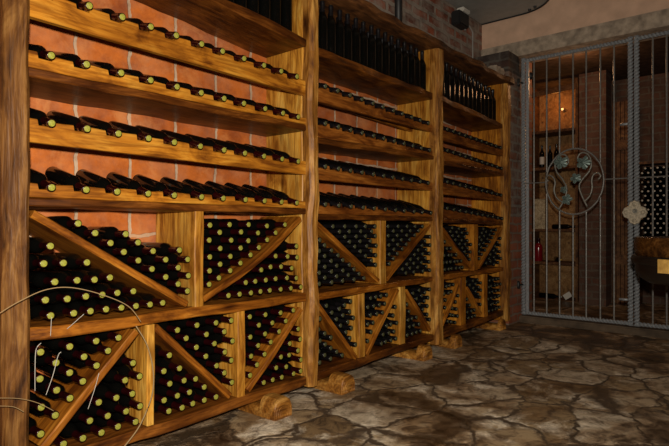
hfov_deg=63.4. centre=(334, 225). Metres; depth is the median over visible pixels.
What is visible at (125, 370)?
wine bottle
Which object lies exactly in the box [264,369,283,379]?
wine bottle
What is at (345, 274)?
wine bottle
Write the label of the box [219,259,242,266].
wine bottle
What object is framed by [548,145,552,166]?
wine bottle
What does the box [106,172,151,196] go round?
wine bottle
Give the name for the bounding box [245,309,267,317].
wine bottle
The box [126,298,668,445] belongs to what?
floor
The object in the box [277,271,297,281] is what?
wine bottle
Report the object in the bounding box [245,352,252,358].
wine bottle
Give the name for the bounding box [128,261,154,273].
wine bottle
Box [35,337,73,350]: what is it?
wine bottle
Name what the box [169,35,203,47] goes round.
wine bottle
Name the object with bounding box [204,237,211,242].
wine bottle
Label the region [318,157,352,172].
wine bottle
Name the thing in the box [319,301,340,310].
wine bottle
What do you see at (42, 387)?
wine bottle
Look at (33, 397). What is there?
wine bottle
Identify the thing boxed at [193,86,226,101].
wine bottle
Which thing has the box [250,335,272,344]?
wine bottle
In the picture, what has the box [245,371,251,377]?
wine bottle
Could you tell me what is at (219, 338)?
wine bottle
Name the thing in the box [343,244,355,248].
wine bottle
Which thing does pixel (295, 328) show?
wine bottle
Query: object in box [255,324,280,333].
wine bottle
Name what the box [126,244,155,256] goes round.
wine bottle
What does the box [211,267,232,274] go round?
wine bottle
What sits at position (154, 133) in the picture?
wine bottle
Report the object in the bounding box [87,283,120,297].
wine bottle
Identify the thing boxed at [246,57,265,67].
wine bottle
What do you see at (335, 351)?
wine bottle
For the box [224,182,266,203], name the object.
wine bottle
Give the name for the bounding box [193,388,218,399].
wine bottle
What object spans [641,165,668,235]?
bottles
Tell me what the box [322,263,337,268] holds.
wine bottle
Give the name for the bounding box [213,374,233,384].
wine bottle
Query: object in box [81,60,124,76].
wine bottle
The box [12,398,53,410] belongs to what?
tendrils
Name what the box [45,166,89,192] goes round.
wine bottle
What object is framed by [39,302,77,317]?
wine bottle
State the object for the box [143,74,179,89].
wine bottle
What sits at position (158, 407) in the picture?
wine bottle
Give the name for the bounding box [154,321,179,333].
wine bottle
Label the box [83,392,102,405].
wine bottle
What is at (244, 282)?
wine bottle
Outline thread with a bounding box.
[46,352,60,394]
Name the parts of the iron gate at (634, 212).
rail, rail, cross rod, lock plate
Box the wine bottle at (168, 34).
[144,26,178,38]
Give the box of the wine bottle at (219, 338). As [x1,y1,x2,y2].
[206,333,234,343]
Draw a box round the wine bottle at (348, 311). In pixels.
[335,308,350,313]
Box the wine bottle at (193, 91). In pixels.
[169,80,203,95]
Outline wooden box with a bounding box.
[535,199,548,228]
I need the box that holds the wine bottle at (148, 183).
[133,174,176,197]
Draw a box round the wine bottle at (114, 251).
[101,245,126,256]
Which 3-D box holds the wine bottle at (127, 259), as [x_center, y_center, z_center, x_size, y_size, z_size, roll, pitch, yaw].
[-0.947,0.146,2.393,0.310,0.062,0.063,0,0,40]
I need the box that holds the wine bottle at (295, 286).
[280,280,302,290]
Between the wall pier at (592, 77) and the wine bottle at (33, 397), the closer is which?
the wine bottle at (33, 397)
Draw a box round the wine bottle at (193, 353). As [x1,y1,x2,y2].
[186,349,207,358]
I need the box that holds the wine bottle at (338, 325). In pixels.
[333,322,341,327]
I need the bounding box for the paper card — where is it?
[563,292,571,299]
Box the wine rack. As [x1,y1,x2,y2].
[0,0,514,445]
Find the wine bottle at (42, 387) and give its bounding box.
[30,372,60,393]
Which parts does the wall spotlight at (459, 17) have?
spotlight cord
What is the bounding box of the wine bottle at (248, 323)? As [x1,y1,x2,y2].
[245,319,260,327]
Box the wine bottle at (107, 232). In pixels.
[88,226,128,240]
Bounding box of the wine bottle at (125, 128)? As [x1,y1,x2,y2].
[108,121,151,141]
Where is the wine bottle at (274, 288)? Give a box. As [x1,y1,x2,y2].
[258,282,282,292]
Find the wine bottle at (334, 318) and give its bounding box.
[328,315,337,321]
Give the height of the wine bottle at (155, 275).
0.062 m
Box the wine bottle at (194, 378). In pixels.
[174,368,197,381]
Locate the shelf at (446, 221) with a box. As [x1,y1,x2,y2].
[443,218,502,224]
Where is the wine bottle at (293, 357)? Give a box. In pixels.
[276,353,302,361]
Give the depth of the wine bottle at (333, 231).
3.32 m
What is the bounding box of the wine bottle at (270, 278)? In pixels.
[252,272,277,282]
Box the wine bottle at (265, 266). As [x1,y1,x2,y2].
[255,262,272,269]
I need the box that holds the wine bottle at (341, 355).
[326,352,343,357]
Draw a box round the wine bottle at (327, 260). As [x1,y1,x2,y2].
[318,258,332,263]
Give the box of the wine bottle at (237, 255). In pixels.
[229,251,252,259]
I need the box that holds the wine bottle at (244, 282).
[228,279,247,286]
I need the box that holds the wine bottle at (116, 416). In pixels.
[111,412,138,425]
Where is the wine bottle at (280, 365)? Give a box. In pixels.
[271,358,287,369]
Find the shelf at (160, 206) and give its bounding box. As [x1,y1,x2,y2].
[29,198,305,214]
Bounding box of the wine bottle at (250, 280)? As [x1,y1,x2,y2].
[239,275,256,285]
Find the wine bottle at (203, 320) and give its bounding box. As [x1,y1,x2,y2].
[188,316,218,326]
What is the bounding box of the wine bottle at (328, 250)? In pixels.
[318,247,332,252]
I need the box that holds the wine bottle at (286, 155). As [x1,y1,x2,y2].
[261,146,299,163]
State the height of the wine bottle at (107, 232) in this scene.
0.062 m
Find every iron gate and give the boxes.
[517,36,647,325]
[634,30,668,328]
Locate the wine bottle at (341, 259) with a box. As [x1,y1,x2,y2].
[330,257,344,262]
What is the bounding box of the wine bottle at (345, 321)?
[333,317,348,323]
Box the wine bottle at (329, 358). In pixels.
[318,355,331,360]
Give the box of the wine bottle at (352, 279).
[339,277,355,281]
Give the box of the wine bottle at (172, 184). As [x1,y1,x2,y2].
[160,177,203,199]
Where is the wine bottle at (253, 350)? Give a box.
[245,347,266,356]
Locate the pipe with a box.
[395,0,401,20]
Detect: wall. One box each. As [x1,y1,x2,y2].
[29,0,470,392]
[366,0,481,57]
[474,50,521,77]
[482,0,668,49]
[487,217,522,324]
[611,72,668,304]
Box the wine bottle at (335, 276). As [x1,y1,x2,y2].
[321,273,337,278]
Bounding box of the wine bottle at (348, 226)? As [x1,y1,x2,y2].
[334,221,357,228]
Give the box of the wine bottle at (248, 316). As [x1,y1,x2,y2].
[245,313,251,319]
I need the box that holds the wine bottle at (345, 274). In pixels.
[333,272,349,277]
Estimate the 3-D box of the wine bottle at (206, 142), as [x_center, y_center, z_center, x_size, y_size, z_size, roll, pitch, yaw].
[-0.639,-0.409,2.672,0.310,0.123,0.063,0,0,40]
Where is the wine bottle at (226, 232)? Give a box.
[221,227,242,236]
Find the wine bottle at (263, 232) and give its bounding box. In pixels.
[258,229,277,236]
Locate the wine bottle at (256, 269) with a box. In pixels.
[245,267,262,274]
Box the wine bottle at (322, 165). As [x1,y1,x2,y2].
[318,162,326,168]
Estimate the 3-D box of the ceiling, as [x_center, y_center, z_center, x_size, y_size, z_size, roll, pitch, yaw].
[3.703,-1.950,5.681,4.230,0.120,2.036,0,0,40]
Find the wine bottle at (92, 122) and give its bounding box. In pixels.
[79,116,121,136]
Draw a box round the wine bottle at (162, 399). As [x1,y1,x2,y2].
[154,389,166,403]
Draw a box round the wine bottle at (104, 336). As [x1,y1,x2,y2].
[90,330,121,341]
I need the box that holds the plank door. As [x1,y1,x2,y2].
[612,101,627,304]
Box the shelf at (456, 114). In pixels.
[443,96,502,131]
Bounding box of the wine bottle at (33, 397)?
[29,391,45,410]
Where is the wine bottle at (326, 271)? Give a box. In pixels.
[317,269,332,273]
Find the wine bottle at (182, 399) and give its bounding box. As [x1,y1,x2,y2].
[175,393,195,406]
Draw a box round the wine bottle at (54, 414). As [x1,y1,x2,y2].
[29,397,58,418]
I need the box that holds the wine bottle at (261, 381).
[256,378,265,384]
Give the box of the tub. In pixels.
[633,236,668,257]
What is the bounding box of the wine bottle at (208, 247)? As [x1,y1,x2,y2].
[203,243,222,253]
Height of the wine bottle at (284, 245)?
0.062 m
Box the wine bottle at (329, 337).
[319,334,332,339]
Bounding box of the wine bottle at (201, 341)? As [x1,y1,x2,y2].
[188,336,216,346]
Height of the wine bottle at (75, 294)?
0.062 m
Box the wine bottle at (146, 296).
[134,292,165,305]
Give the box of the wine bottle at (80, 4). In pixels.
[68,0,92,10]
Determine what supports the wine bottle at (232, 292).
on the wine rack
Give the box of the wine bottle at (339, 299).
[332,297,351,303]
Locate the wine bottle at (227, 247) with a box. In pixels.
[221,243,242,252]
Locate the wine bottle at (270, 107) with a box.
[256,102,284,115]
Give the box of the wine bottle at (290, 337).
[285,332,301,341]
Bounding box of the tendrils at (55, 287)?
[0,287,140,321]
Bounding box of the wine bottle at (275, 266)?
[261,260,282,270]
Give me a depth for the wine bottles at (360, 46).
3.94 m
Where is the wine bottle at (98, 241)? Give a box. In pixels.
[85,235,113,248]
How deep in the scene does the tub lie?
3.23 m
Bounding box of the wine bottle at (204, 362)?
[194,357,218,368]
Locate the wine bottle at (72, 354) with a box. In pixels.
[43,345,87,360]
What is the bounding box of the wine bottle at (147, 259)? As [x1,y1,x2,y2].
[140,253,168,264]
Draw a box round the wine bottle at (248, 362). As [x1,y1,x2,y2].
[245,358,258,367]
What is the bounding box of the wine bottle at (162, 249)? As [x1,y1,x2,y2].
[141,242,181,255]
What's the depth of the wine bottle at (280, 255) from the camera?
3.00 m
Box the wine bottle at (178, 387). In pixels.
[170,381,191,395]
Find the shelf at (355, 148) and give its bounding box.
[318,138,433,162]
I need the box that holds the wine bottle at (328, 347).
[319,345,332,350]
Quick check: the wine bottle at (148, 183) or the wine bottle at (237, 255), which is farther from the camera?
the wine bottle at (237, 255)
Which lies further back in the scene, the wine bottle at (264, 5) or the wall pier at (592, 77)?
the wall pier at (592, 77)
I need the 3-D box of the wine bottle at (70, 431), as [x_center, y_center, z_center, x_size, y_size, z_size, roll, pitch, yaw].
[-1.094,0.824,2.204,0.310,0.062,0.063,0,0,40]
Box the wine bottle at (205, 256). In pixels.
[203,253,211,259]
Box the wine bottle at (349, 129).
[330,121,352,131]
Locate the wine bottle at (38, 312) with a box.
[30,304,54,320]
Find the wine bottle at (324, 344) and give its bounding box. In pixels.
[319,341,326,346]
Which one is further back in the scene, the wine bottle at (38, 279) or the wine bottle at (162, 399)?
the wine bottle at (162, 399)
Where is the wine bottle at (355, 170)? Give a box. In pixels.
[328,159,363,174]
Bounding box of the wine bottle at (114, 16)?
[84,8,125,20]
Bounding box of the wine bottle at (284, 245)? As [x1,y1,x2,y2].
[275,241,297,250]
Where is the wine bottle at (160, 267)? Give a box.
[153,261,180,272]
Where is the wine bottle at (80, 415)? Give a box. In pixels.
[70,407,93,424]
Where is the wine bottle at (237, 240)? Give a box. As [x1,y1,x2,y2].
[230,235,250,244]
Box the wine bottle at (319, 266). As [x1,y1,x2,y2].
[317,264,326,268]
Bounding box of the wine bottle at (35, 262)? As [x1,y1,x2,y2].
[29,254,47,269]
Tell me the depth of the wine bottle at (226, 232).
2.75 m
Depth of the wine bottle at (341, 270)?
3.35 m
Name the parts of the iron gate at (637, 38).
rail, cross rod, rail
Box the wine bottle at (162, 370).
[155,362,166,374]
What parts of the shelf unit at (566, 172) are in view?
panel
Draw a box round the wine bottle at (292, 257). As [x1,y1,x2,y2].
[276,251,298,261]
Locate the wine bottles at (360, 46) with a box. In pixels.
[318,0,503,346]
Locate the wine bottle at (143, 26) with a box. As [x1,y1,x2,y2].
[116,18,153,30]
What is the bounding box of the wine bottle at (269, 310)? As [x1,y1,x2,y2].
[257,307,282,315]
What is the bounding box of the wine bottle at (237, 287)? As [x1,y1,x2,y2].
[229,285,252,296]
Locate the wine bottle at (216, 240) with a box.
[210,235,233,244]
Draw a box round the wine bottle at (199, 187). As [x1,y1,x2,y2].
[182,179,225,200]
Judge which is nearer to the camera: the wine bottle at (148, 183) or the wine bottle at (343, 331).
the wine bottle at (148, 183)
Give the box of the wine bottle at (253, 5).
[247,0,258,13]
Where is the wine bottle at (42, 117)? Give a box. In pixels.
[30,107,55,126]
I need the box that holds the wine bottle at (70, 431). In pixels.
[59,421,86,441]
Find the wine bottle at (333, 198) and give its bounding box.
[319,191,352,208]
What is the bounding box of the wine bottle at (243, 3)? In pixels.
[235,0,246,7]
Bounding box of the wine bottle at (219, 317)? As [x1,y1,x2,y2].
[206,314,233,323]
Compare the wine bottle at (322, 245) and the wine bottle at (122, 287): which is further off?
the wine bottle at (322, 245)
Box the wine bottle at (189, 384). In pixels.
[181,380,206,389]
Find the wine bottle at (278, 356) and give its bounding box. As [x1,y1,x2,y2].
[274,353,282,359]
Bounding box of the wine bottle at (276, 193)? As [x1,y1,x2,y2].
[257,185,298,204]
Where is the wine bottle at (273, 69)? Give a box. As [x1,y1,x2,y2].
[256,63,282,73]
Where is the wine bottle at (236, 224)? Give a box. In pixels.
[219,219,250,228]
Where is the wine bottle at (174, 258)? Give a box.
[167,253,189,263]
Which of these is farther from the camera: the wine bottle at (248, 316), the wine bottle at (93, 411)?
the wine bottle at (248, 316)
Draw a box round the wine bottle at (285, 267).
[269,261,293,272]
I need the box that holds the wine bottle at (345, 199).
[327,192,364,209]
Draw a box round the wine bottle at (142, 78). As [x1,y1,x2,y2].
[115,67,153,83]
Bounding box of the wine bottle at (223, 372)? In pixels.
[205,367,226,375]
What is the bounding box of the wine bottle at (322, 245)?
[318,243,325,247]
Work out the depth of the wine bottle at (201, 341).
2.64 m
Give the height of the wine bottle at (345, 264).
0.062 m
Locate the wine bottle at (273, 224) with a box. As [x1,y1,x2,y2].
[247,219,286,229]
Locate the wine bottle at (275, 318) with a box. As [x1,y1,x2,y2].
[263,314,287,323]
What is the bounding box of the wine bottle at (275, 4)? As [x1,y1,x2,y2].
[271,0,280,24]
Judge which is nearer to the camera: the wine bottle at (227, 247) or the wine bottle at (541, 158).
the wine bottle at (227, 247)
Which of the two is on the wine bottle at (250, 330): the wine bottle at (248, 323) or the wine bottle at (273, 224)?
the wine bottle at (248, 323)
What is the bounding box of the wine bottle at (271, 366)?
[267,363,277,370]
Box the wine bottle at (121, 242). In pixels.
[114,236,140,248]
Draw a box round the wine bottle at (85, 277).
[56,268,97,284]
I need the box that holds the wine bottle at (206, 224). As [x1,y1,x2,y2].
[204,222,212,227]
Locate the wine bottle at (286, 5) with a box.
[281,0,291,30]
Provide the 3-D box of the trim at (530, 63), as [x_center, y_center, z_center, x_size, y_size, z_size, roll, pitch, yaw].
[2.015,-0.406,5.651,0.022,2.616,0.180,0,0,40]
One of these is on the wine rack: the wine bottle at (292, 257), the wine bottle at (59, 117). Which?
the wine bottle at (59, 117)
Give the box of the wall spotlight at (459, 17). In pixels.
[451,7,469,29]
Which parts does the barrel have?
brass plate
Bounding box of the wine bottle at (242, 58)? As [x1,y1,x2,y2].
[225,50,246,61]
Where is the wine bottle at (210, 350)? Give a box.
[198,345,226,354]
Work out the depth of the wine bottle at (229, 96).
2.70 m
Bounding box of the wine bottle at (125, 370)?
[113,364,142,379]
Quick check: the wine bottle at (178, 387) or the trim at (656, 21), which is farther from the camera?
the trim at (656, 21)
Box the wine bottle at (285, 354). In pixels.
[277,349,290,357]
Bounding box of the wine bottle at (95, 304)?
[78,299,109,313]
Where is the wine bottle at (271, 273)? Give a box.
[263,271,288,281]
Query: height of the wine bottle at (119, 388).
0.062 m
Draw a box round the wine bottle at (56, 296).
[29,286,70,303]
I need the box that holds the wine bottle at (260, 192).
[242,184,283,204]
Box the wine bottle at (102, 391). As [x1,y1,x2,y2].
[93,383,119,401]
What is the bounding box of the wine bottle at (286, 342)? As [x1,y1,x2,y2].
[282,340,291,345]
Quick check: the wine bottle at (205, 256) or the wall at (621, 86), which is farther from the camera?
the wall at (621, 86)
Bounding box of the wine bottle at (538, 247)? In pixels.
[535,238,542,260]
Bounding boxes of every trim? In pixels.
[481,8,668,62]
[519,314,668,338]
[525,62,531,311]
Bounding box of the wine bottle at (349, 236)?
[346,234,357,238]
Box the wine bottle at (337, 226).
[320,221,345,228]
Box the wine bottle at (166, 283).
[155,278,180,287]
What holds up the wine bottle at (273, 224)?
on the wine rack
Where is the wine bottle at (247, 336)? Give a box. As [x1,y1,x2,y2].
[245,333,252,339]
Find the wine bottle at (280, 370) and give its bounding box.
[271,368,294,375]
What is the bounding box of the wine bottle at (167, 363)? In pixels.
[155,357,181,371]
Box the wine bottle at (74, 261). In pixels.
[49,252,90,268]
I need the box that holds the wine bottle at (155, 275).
[142,270,168,280]
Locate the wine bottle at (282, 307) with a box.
[271,304,294,312]
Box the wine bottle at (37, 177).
[30,167,55,190]
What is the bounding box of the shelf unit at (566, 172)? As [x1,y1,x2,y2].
[532,78,578,301]
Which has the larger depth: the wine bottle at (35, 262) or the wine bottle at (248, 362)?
the wine bottle at (248, 362)
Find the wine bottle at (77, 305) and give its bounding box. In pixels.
[63,300,93,315]
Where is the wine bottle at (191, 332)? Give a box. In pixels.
[179,327,208,337]
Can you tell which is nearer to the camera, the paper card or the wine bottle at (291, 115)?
the wine bottle at (291, 115)
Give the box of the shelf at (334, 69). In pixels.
[318,48,432,104]
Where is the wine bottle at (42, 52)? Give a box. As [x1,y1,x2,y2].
[28,44,55,59]
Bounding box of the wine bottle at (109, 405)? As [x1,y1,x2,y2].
[101,399,129,414]
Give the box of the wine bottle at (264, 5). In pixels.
[259,0,270,19]
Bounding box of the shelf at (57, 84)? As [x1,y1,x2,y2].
[28,67,305,136]
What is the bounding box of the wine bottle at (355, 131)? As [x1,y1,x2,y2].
[342,124,363,134]
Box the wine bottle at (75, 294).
[47,285,89,301]
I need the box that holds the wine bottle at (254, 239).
[247,236,268,243]
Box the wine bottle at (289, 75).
[273,69,298,78]
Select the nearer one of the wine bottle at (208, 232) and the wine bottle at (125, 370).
the wine bottle at (125, 370)
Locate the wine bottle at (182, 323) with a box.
[167,318,199,328]
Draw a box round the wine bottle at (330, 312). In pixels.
[324,309,333,314]
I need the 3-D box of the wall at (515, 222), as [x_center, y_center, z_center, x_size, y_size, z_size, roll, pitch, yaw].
[1.731,0.440,5.640,0.399,1.060,0.562,0,0,40]
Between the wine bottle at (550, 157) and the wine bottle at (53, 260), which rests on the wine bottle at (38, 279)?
the wine bottle at (53, 260)
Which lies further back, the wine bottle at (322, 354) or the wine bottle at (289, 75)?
the wine bottle at (322, 354)
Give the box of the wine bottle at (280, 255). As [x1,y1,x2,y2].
[265,250,289,260]
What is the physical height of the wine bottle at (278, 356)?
0.062 m
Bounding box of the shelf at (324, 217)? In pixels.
[318,214,432,221]
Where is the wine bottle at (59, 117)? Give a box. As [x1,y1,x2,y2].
[47,110,90,132]
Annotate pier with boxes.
[504,71,521,216]
[579,70,610,306]
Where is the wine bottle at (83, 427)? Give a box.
[71,420,104,436]
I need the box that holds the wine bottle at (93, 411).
[81,403,110,419]
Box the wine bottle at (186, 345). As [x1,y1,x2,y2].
[176,340,198,350]
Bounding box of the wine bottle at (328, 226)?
[318,221,334,228]
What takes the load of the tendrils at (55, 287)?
attached to the wine rack
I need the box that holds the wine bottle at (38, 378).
[30,365,43,382]
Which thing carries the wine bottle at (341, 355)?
on the wine rack
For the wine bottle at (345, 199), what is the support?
on the wine rack
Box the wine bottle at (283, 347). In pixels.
[280,345,299,352]
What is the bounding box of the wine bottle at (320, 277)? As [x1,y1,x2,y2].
[317,275,326,279]
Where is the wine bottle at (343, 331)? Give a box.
[338,328,347,334]
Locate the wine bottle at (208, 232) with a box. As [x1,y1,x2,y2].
[204,228,221,236]
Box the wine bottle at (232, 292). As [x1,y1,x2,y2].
[222,287,241,296]
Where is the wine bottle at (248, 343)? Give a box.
[245,339,259,347]
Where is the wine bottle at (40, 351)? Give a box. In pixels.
[29,341,44,355]
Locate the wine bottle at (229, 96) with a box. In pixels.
[215,92,245,105]
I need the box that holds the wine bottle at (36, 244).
[29,237,54,252]
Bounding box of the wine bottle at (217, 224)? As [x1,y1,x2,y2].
[204,218,231,228]
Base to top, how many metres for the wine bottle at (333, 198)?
0.123 m
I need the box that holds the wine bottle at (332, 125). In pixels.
[318,118,339,128]
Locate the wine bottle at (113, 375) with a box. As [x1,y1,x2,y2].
[102,367,128,383]
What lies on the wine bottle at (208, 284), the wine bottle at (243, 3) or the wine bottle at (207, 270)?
the wine bottle at (207, 270)
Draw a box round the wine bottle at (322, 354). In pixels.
[318,352,325,357]
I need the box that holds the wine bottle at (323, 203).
[319,200,326,206]
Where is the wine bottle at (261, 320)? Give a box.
[250,316,273,325]
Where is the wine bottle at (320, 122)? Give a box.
[318,119,326,125]
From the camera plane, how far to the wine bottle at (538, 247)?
7.30 m
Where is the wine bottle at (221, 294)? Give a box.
[210,291,230,299]
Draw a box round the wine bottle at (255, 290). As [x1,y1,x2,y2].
[240,284,262,295]
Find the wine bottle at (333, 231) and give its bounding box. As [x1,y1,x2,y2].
[327,229,340,233]
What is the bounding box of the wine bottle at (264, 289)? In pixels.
[248,283,271,292]
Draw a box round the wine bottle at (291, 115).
[273,106,299,119]
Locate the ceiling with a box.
[532,36,668,90]
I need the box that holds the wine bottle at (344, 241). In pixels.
[338,239,350,243]
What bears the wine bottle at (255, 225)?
on the wine bottle at (254, 239)
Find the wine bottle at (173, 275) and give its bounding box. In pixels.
[166,270,190,279]
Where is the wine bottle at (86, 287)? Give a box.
[69,284,105,299]
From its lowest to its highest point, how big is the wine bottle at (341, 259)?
0.062 m
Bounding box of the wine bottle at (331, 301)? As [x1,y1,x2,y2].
[319,298,345,306]
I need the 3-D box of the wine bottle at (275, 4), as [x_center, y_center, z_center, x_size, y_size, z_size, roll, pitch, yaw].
[-0.324,-1.241,2.979,0.062,0.310,0.063,0,0,40]
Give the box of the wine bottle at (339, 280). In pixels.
[327,278,343,284]
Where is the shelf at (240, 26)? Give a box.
[134,0,305,57]
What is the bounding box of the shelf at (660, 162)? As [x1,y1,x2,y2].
[639,160,668,303]
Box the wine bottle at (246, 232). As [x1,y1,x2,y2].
[237,227,259,237]
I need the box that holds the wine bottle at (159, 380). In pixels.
[154,372,172,386]
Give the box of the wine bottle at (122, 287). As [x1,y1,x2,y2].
[99,280,136,295]
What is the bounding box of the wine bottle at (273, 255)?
[264,253,277,259]
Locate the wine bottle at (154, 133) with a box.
[135,125,176,145]
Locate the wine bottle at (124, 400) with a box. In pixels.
[119,395,142,409]
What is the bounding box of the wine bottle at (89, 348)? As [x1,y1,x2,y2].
[67,341,111,354]
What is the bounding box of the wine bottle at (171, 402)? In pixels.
[163,396,184,410]
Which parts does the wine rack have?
post, rail, rail, rail, rail, rail, rail, panel, post, rail, rail, rail, rail, rail, panel, post, rail, rail, rail, rail, rail, panel, post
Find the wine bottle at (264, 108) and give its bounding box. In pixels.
[235,97,267,111]
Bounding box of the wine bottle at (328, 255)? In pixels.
[324,252,339,257]
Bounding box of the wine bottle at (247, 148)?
[226,140,265,158]
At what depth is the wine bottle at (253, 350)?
2.86 m
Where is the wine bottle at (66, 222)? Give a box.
[46,216,81,229]
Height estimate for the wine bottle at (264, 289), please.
0.062 m
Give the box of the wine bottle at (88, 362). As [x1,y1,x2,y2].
[55,355,99,369]
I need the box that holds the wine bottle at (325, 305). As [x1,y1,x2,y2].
[319,302,327,307]
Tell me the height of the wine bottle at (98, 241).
0.062 m
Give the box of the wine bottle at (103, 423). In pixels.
[93,416,121,429]
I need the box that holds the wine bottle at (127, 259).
[115,253,141,264]
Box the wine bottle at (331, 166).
[318,158,339,170]
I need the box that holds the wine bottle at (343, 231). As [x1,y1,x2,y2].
[341,229,350,233]
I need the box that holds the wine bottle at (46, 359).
[29,349,59,366]
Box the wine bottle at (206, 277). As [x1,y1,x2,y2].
[203,273,221,280]
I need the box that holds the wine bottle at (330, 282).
[317,279,332,284]
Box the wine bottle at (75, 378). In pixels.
[42,366,86,384]
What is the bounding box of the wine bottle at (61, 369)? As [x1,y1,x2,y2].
[30,360,73,376]
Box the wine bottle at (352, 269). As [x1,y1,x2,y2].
[340,267,355,271]
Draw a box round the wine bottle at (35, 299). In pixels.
[29,288,49,305]
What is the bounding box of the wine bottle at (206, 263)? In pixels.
[203,260,222,267]
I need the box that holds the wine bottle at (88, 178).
[75,169,120,194]
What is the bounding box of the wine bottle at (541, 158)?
[539,145,544,167]
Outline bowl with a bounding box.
[635,264,668,285]
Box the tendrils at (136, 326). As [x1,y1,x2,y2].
[124,326,153,445]
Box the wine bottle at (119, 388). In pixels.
[100,380,135,396]
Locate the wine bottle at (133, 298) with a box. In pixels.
[123,294,152,308]
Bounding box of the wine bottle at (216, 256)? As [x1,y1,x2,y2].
[208,251,232,260]
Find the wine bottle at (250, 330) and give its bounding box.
[245,327,266,336]
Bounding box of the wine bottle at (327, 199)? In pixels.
[319,194,340,207]
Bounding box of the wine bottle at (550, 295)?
[539,292,561,297]
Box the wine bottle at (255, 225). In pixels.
[239,220,268,229]
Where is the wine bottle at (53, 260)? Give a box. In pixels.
[29,253,66,269]
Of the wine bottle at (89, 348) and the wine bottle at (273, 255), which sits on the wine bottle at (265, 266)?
the wine bottle at (273, 255)
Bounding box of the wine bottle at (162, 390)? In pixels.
[154,385,179,398]
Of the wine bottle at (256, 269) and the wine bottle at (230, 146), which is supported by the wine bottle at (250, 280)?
the wine bottle at (256, 269)
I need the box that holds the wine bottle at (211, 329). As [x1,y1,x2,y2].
[199,324,226,334]
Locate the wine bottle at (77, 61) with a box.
[46,51,90,67]
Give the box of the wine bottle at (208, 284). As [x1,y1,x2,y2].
[203,281,211,287]
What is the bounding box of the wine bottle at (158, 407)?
[154,401,171,414]
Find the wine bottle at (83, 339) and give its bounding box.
[64,334,99,344]
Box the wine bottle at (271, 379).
[260,373,274,382]
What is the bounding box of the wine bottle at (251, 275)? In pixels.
[245,273,267,282]
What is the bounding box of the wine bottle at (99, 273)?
[76,267,113,282]
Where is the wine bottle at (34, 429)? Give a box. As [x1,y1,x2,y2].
[29,416,44,437]
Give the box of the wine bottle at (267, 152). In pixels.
[244,144,283,161]
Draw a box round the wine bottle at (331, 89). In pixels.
[327,85,339,92]
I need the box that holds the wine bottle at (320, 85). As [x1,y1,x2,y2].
[318,83,326,88]
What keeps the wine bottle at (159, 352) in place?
on the wine bottle at (162, 370)
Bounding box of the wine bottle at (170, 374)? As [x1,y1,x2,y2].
[161,369,186,383]
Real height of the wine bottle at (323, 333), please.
0.062 m
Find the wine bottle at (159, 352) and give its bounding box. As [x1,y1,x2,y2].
[155,344,171,358]
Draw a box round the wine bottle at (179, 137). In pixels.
[161,129,202,149]
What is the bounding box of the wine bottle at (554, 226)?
[552,224,574,228]
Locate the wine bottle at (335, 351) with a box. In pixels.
[320,349,337,353]
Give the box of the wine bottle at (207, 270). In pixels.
[203,267,211,273]
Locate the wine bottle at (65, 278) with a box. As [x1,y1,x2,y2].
[39,269,80,285]
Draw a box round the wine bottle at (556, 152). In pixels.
[554,144,558,165]
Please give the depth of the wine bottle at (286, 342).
2.98 m
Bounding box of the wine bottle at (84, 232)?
[69,225,98,239]
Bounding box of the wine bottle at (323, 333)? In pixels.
[319,330,326,335]
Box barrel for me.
[630,236,668,285]
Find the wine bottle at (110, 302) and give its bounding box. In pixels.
[93,297,124,311]
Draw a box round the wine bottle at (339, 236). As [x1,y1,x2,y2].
[332,234,346,238]
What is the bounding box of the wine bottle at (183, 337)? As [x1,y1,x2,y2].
[168,332,188,341]
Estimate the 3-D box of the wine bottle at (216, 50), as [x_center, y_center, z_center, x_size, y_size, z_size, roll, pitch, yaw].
[-0.645,-0.876,2.665,0.310,0.123,0.063,0,0,40]
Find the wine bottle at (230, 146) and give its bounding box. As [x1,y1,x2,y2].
[206,137,246,155]
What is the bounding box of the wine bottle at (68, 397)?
[30,381,73,401]
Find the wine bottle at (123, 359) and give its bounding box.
[114,353,135,366]
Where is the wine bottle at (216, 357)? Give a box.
[208,353,233,362]
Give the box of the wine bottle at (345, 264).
[334,262,350,267]
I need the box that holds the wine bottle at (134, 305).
[108,296,138,310]
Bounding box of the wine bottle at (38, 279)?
[29,270,58,287]
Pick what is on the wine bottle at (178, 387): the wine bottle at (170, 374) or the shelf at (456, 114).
the wine bottle at (170, 374)
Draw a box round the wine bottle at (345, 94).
[339,89,351,97]
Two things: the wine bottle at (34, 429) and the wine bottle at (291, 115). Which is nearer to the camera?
the wine bottle at (34, 429)
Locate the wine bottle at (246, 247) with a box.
[239,243,260,251]
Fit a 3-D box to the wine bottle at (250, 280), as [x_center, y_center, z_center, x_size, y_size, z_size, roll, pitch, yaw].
[-0.525,0.285,2.893,0.310,0.062,0.063,0,0,40]
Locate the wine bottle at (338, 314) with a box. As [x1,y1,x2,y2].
[329,311,343,317]
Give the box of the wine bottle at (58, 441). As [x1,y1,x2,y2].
[51,435,67,445]
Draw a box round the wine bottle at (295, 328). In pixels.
[291,326,299,331]
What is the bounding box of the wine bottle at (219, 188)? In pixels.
[205,181,247,201]
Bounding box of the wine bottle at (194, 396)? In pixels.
[184,389,206,402]
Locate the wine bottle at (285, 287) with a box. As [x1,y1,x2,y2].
[268,281,292,291]
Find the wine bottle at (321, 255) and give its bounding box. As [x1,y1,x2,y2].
[318,253,325,258]
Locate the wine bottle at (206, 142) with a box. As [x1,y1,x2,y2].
[185,134,226,152]
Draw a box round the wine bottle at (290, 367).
[277,360,302,373]
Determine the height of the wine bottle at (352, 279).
0.062 m
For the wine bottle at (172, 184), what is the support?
on the wine rack
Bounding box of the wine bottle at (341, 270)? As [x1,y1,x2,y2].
[327,268,344,272]
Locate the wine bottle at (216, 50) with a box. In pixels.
[196,43,224,54]
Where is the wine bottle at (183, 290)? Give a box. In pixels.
[168,286,189,293]
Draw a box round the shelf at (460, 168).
[444,161,503,177]
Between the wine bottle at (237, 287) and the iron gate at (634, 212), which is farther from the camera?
the iron gate at (634, 212)

